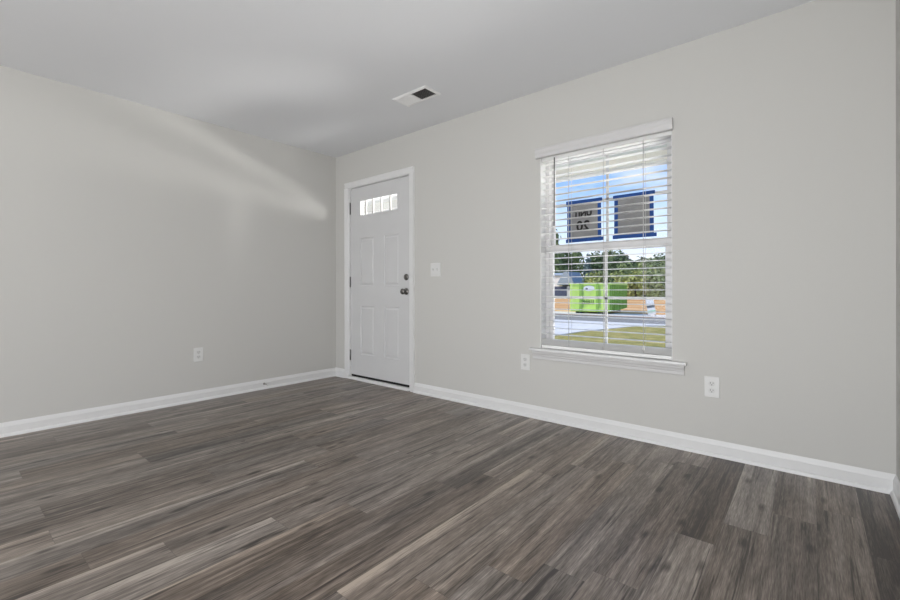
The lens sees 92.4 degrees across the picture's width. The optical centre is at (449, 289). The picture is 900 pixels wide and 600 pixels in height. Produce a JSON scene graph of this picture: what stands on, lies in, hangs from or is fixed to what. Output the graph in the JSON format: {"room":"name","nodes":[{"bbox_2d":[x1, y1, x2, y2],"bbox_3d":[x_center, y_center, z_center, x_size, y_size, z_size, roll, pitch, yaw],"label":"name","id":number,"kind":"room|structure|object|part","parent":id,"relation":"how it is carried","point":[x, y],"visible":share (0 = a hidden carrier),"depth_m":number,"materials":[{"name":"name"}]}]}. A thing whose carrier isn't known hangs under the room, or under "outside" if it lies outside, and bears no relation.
{"room":"empty living room","nodes":[
{"label":"empty living room","id":0,"kind":"room"},
{"bbox_2d":[0,65,335,422],"bbox_3d":[-3.626,-0.249,2.139,0.150,2.440,7.150,0,0,40],"label":"wall","id":1,"kind":"structure","parent":0,"point":[135,238],"depth_m":3.45,"materials":[{"name":"grey paint"}]},
{"bbox_2d":[0,367,335,437],"bbox_3d":[-3.509,0.924,2.141,0.024,0.092,7.000,0,0,40],"label":"baseboard","id":2,"kind":"structure","parent":1,"relation":"attached to","point":[23,426],"depth_m":3.44,"materials":[{"name":"white paint"}]},
{"bbox_2d":[194,347,202,361],"bbox_3d":[-2.182,0.566,3.746,0.009,0.120,0.076,0,0,40],"label":"wall outlet","id":3,"kind":"object","parent":1,"relation":"attached to","point":[198,352],"visible":1,"depth_m":3.74,"materials":[{"name":"white plastic"}]},
{"bbox_2d":[0,0,814,157],"bbox_3d":[-1.836,-1.522,0.744,4.690,0.100,7.300,0,0,40],"label":"ceiling","id":4,"kind":"structure","parent":0,"point":[324,77],"depth_m":2.66,"materials":[{"name":"white paint"}]},
{"bbox_2d":[392,85,440,106],"bbox_3d":[-0.259,-1.470,3.303,0.356,0.010,0.175,0,0,40],"label":"ceiling vent","id":5,"kind":"object","parent":4,"relation":"in","point":[423,93],"visible":1,"depth_m":3.29,"materials":[{"name":"white metal"}]},
{"bbox_2d":[0,376,899,599],"bbox_3d":[-1.838,0.968,0.748,4.416,0.001,7.060,0,0,40],"label":"floor","id":6,"kind":"structure","parent":0,"point":[330,488],"depth_m":1.89,"materials":[{"name":"grey wood"}]},
{"bbox_2d":[336,0,895,473],"bbox_3d":[0.455,-0.256,3.490,4.690,2.440,0.150,0,0,40],"label":"wall","id":7,"kind":"structure","parent":0,"point":[784,130],"depth_m":2.47,"materials":[{"name":"grey paint"}]},
{"bbox_2d":[344,166,414,391],"bbox_3d":[-0.704,-0.093,4.425,1.056,2.118,0.197,0,0,40],"label":"door","id":8,"kind":"structure","parent":7,"relation":"in","point":[379,247],"depth_m":4.38,"materials":[{"name":"white paint"}]},
{"bbox_3d":[-0.439,0.020,4.120,0.066,0.066,0.067,0,0,40],"label":"knob","id":9,"kind":"part","parent":8,"relation":"part of","materials":[{"name":"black metal"}]},
{"bbox_2d":[431,263,440,276],"bbox_3d":[-0.134,-0.175,3.870,0.116,0.120,0.020,0,0,40],"label":"light switch","id":10,"kind":"object","parent":7,"relation":"attached to","point":[435,267],"visible":1,"depth_m":3.87,"materials":[{"name":"white plastic"}]},
{"bbox_2d":[521,354,529,369],"bbox_3d":[0.573,0.554,3.289,0.076,0.120,0.009,0,0,40],"label":"wall outlet","id":11,"kind":"object","parent":7,"relation":"attached to","point":[525,358],"visible":1,"depth_m":3.29,"materials":[{"name":"white plastic"}]},
{"bbox_2d":[529,130,686,375],"bbox_3d":[1.052,-0.242,2.966,1.050,1.520,0.191,0,0,40],"label":"window","id":12,"kind":"structure","parent":7,"relation":"in","point":[666,366],"depth_m":3.00,"materials":[{"name":"white plastic"}]},
{"bbox_2d":[566,197,603,242],"bbox_3d":[0.971,-0.497,3.125,0.283,0.307,0.002,0,0,40],"label":"paper notice","id":13,"kind":"object","parent":12,"relation":"attached to","point":[594,205],"visible":0.78,"depth_m":3.12,"materials":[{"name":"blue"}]},
{"bbox_2d":[534,117,672,359],"bbox_3d":[1.017,-0.303,2.945,0.929,1.475,0.100,0,0,40],"label":"window blind","id":14,"kind":"object","parent":12,"relation":"attached to","point":[658,129],"visible":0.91,"depth_m":2.92,"materials":[{"name":"white plastic"}]},
{"bbox_3d":[0.863,-0.272,3.098,0.006,1.360,0.058,0,0,40],"label":"ladder cord","id":15,"kind":"part","parent":14,"relation":"part of","materials":[{"name":"white fabric"}]},
{"bbox_3d":[1.055,-0.272,2.938,0.006,1.360,0.058,0,0,40],"label":"ladder cord","id":16,"kind":"part","parent":14,"relation":"part of","materials":[{"name":"white fabric"}]},
{"bbox_3d":[1.039,0.422,2.953,0.879,0.023,0.054,0,0,40],"label":"rail","id":17,"kind":"part","parent":14,"relation":"part of","materials":[{"name":"white plastic"}]},
{"bbox_3d":[1.233,-0.297,2.751,0.002,1.320,0.002,0,0,-20],"label":"lift cord","id":18,"kind":"part","parent":14,"relation":"part of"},
{"bbox_3d":[1.251,-0.272,2.775,0.006,1.360,0.058,0,0,40],"label":"ladder cord","id":19,"kind":"part","parent":14,"relation":"part of","materials":[{"name":"white fabric"}]},
{"bbox_3d":[1.033,0.447,2.942,1.050,0.020,0.129,0,0,40],"label":"sill","id":20,"kind":"part","parent":12,"relation":"part of","materials":[{"name":"white paint"}]},
{"bbox_3d":[1.088,-0.282,3.013,0.893,1.439,0.072,0,0,40],"label":"frame","id":21,"kind":"part","parent":12,"relation":"part of","materials":[{"name":"white plastic"}]},
{"bbox_3d":[1.079,0.053,3.002,0.825,0.756,0.024,0,0,40],"label":"sash","id":22,"kind":"part","parent":12,"relation":"part of","materials":[{"name":"white plastic"}]},
{"bbox_3d":[1.097,-0.620,3.025,0.825,0.693,0.024,0,0,40],"label":"sash","id":23,"kind":"part","parent":12,"relation":"part of","materials":[{"name":"white plastic"}]},
{"bbox_2d":[613,190,656,238],"bbox_3d":[1.237,-0.497,2.904,0.284,0.303,0.002,0,0,40],"label":"paper notice","id":24,"kind":"object","parent":12,"relation":"attached to","point":[648,198],"visible":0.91,"depth_m":2.91,"materials":[{"name":"paper"}]},
{"bbox_2d":[335,367,895,493],"bbox_3d":[0.401,0.918,3.423,4.390,0.092,0.024,0,0,40],"label":"baseboard","id":25,"kind":"structure","parent":7,"relation":"attached to","point":[863,478],"depth_m":2.57,"materials":[{"name":"white paint"}]},
{"bbox_2d":[704,376,719,397],"bbox_3d":[1.517,0.566,2.502,0.076,0.120,0.009,0,0,40],"label":"wall outlet","id":26,"kind":"object","parent":7,"relation":"attached to","point":[711,384],"visible":1,"depth_m":2.50,"materials":[{"name":"white plastic"}]},
{"bbox_2d":[896,0,899,480],"bbox_3d":[-0.139,-0.255,-0.767,0.150,2.440,7.150,0,0,40],"label":"wall","id":27,"kind":"structure","parent":0,"point":[897,1],"depth_m":1.98,"materials":[{"name":"grey paint"}]},
{"bbox_2d":[890,475,899,518],"bbox_3d":[-0.155,0.919,-0.654,0.024,0.092,7.000,0,0,40],"label":"baseboard","id":28,"kind":"structure","parent":27,"relation":"attached to","point":[895,493],"depth_m":1.94,"materials":[{"name":"white paint"}]},
{"bbox_3d":[0.708,1.269,4.876,9.400,0.290,2.300,0,0,40],"label":"porch slab","id":29,"kind":"object","parent":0,"visible":0},
{"bbox_3d":[-0.574,-0.140,7.244,0.200,2.532,0.200,0,0,40],"label":"porch post","id":30,"kind":"object","parent":29,"relation":"on","visible":0},
{"bbox_2d":[364,149,666,214],"bbox_3d":[1.344,-1.474,5.644,9.400,0.128,0.200,0,0,40],"label":"beam","id":31,"kind":"structure","parent":30,"relation":"on","point":[386,205],"depth_m":5.17,"materials":[{"name":"white"}]},
{"bbox_2d":[364,144,666,205],"bbox_3d":[0.687,-1.562,4.856,9.400,0.068,2.250,0,0,40],"label":"ceiling","id":32,"kind":"structure","parent":31,"relation":"on","point":[386,199],"depth_m":5.20,"materials":[{"name":"paint"}]},
{"label":"outside","id":33,"kind":"structure","parent":0,"visible":0},
{"bbox_2d":[555,299,664,317],"bbox_3d":[14.863,1.421,47.625,150.000,0.050,45.600,0,0,40],"label":"dirt lot","id":34,"kind":"structure","parent":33,"point":[659,308],"depth_m":33.11,"materials":[{"name":"brown soil"}]},
{"bbox_2d":[569,283,626,313],"bbox_3d":[9.075,0.515,26.173,2.330,1.760,5.550,0,0,31],"label":"dumpster","id":35,"kind":"object","parent":34,"relation":"on","point":[614,289],"visible":0.72,"depth_m":24.00,"materials":[{"name":"green paint"}]},
{"bbox_3d":[7.272,0.448,24.058,0.140,1.580,0.070,0,0,31],"label":"post","id":36,"kind":"part","parent":35,"relation":"part of","materials":[{"name":"green metal"}]},
{"bbox_3d":[7.668,-0.288,23.826,2.020,0.090,0.040,0,0,31],"label":"rail","id":37,"kind":"part","parent":35,"relation":"part of","materials":[{"name":"green metal"}]},
{"bbox_3d":[7.671,1.072,23.826,2.020,0.090,0.040,0,0,31],"label":"rail","id":38,"kind":"part","parent":35,"relation":"part of","materials":[{"name":"green metal"}]},
{"bbox_3d":[7.695,0.442,23.869,2.040,1.510,0.060,0,0,31],"label":"door panel","id":39,"kind":"part","parent":35,"relation":"part of","materials":[{"name":"green paint"}]},
{"bbox_3d":[8.045,0.447,23.597,0.140,1.580,0.070,0,0,31],"label":"post","id":40,"kind":"part","parent":35,"relation":"part of","materials":[{"name":"green metal"}]},
{"bbox_2d":[593,267,615,282],"bbox_3d":[21.785,-0.767,61.100,3.319,4.879,3.764,0,0,7],"label":"bush","id":41,"kind":"object","parent":34,"relation":"on","point":[598,279],"visible":0.23,"depth_m":60.46,"materials":[{"name":"green plant"}]},
{"bbox_2d":[609,271,626,282],"bbox_3d":[25.933,-0.644,66.785,3.531,4.433,4.525,0,0,21],"label":"bush","id":42,"kind":"object","parent":34,"relation":"on","point":[619,278],"visible":0.25,"depth_m":66.03,"materials":[{"name":"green plant"}]},
{"bbox_2d":[622,269,650,296],"bbox_3d":[25.039,-0.605,58.560,4.375,4.352,3.328,0,0,29],"label":"bush","id":43,"kind":"object","parent":34,"relation":"on","point":[637,286],"visible":0.72,"depth_m":57.98,"materials":[{"name":"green plant"}]},
{"bbox_2d":[632,257,654,296],"bbox_3d":[28.991,-1.565,64.240,3.720,6.657,4.218,0,0,-19],"label":"bush","id":44,"kind":"object","parent":34,"relation":"on","point":[642,265],"visible":0.25,"depth_m":63.94,"materials":[{"name":"green plant"}]},
{"bbox_2d":[645,300,655,315],"bbox_3d":[10.302,0.952,22.169,0.511,0.984,0.044,0,0,25],"label":"sign","id":45,"kind":"object","parent":34,"relation":"on","point":[649,307],"visible":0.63,"depth_m":22.15,"materials":[{"name":"white plastic"}]},
{"bbox_2d":[643,259,664,296],"bbox_3d":[27.597,-1.151,56.254,4.343,5.728,3.830,0,0,-32],"label":"bush","id":46,"kind":"object","parent":34,"relation":"on","point":[659,289],"visible":0.52,"depth_m":55.58,"materials":[{"name":"green plant"}]},
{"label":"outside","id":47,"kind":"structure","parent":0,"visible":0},
{"bbox_2d":[555,319,664,335],"bbox_3d":[2.396,1.416,13.460,12.600,0.050,12.950,0,0,40],"label":"driveway","id":48,"kind":"structure","parent":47,"point":[557,324],"depth_m":16.49,"materials":[{"name":"concrete"}]},
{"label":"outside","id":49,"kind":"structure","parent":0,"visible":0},
{"bbox_3d":[66.605,1.338,140.930,370.000,0.050,164.000,0,0,40],"label":"field","id":50,"kind":"object","parent":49,"visible":0},
{"bbox_2d":[555,229,566,272],"bbox_3d":[21.235,-5.822,90.578,6.381,14.721,6.173,0,0,40],"label":"broadleaf tree","id":51,"kind":"object","parent":50,"relation":"on","point":[557,261],"visible":0.11,"depth_m":88.97,"materials":[{"name":"green plant"}]},
{"bbox_2d":[557,253,576,272],"bbox_3d":[26.574,-4.240,101.911,6.605,11.478,6.497,0,0,-23],"label":"broadleaf tree","id":52,"kind":"object","parent":50,"relation":"on","point":[571,267],"visible":0.21,"depth_m":100.61,"materials":[{"name":"green plant"}]},
{"bbox_2d":[555,272,583,295],"bbox_3d":[20.985,-0.894,81.835,8.600,4.550,6.800,0,0,40],"label":"house","id":53,"kind":"structure","parent":50,"relation":"on","point":[560,289],"depth_m":78.47,"materials":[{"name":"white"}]},
{"bbox_2d":[570,252,584,275],"bbox_3d":[32.021,-4.553,112.650,7.193,12.096,7.435,0,0,4],"label":"broadleaf tree","id":54,"kind":"object","parent":50,"relation":"on","point":[573,254],"visible":0.3,"depth_m":111.61,"materials":[{"name":"green plant"}]},
{"bbox_2d":[582,254,594,279],"bbox_3d":[27.452,-2.761,85.691,3.708,9.032,3.750,0,0,31],"label":"conifer tree","id":55,"kind":"object","parent":50,"relation":"on","point":[586,267],"visible":0.24,"depth_m":85.56,"materials":[{"name":"green plant"}]},
{"bbox_2d":[582,271,601,282],"bbox_3d":[23.564,-0.703,71.365,3.359,4.570,4.305,0,0,20],"label":"bush","id":56,"kind":"object","parent":50,"relation":"on","point":[589,279],"visible":0.2,"depth_m":70.77,"materials":[{"name":"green plant"}]},
{"bbox_2d":[590,251,610,274],"bbox_3d":[33.258,-3.681,96.623,6.950,10.314,6.837,0,0,-32],"label":"broadleaf tree","id":57,"kind":"object","parent":50,"relation":"on","point":[594,260],"visible":0.35,"depth_m":95.70,"materials":[{"name":"green plant"}]},
{"bbox_2d":[602,250,616,272],"bbox_3d":[40.104,-4.250,107.452,7.957,11.450,8.226,0,0,-5],"label":"broadleaf tree","id":58,"kind":"object","parent":50,"relation":"on","point":[603,252],"visible":0.03,"depth_m":106.19,"materials":[{"name":"green plant"}]},
{"bbox_2d":[608,250,634,277],"bbox_3d":[32.469,-3.136,82.742,6.082,9.206,5.982,0,0,22],"label":"broadleaf tree","id":59,"kind":"object","parent":50,"relation":"on","point":[622,257],"visible":0.3,"depth_m":81.84,"materials":[{"name":"green plant"}]},
{"bbox_2d":[613,260,638,295],"bbox_3d":[30.201,-1.810,73.647,5.102,7.209,4.499,0,0,-6],"label":"broadleaf tree","id":60,"kind":"object","parent":50,"relation":"on","point":[624,271],"visible":0.2,"depth_m":72.89,"materials":[{"name":"green plant"}]},
{"bbox_2d":[640,257,660,268],"bbox_3d":[37.111,-2.237,79.044,6.408,7.351,6.199,0,0,13],"label":"broadleaf tree","id":61,"kind":"object","parent":50,"relation":"on","point":[650,258],"visible":0.06,"depth_m":78.89,"materials":[{"name":"green plant"}]},
{"bbox_2d":[653,253,664,263],"bbox_3d":[44.086,-3.135,89.254,7.226,9.165,7.346,0,0,40],"label":"broadleaf tree","id":62,"kind":"object","parent":50,"relation":"on","point":[660,257],"visible":0.02,"depth_m":88.77,"materials":[{"name":"green plant"}]},
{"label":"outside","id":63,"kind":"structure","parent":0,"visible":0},
{"bbox_2d":[555,326,664,347],"bbox_3d":[-7.869,1.452,12.546,100.000,0.050,27.400,0,0,40],"label":"lawn","id":64,"kind":"structure","parent":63,"point":[655,330],"depth_m":12.86,"materials":[{"name":"green plant"}]},
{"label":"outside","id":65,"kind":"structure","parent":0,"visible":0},
{"bbox_2d":[555,311,664,315],"bbox_3d":[1.353,1.438,31.418,150.000,0.050,1.000,0,0,40],"label":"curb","id":66,"kind":"object","parent":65,"point":[555,311],"depth_m":24.96,"materials":[{"name":"concrete"}]},
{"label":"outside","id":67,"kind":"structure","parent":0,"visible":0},
{"bbox_2d":[555,314,664,324],"bbox_3d":[-1.465,1.452,28.038,150.000,0.050,4.600,0,0,40],"label":"street","id":68,"kind":"structure","parent":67,"point":[642,321],"depth_m":20.22,"materials":[{"name":"grey asphalt"}]},
{"bbox_2d":[555,312,664,317],"bbox_3d":[0.104,1.380,29.920,150.000,0.050,0.500,0,0,40],"label":"curb","id":69,"kind":"object","parent":68,"relation":"on","point":[555,312],"depth_m":22.63,"materials":[{"name":"concrete"}]}
]}

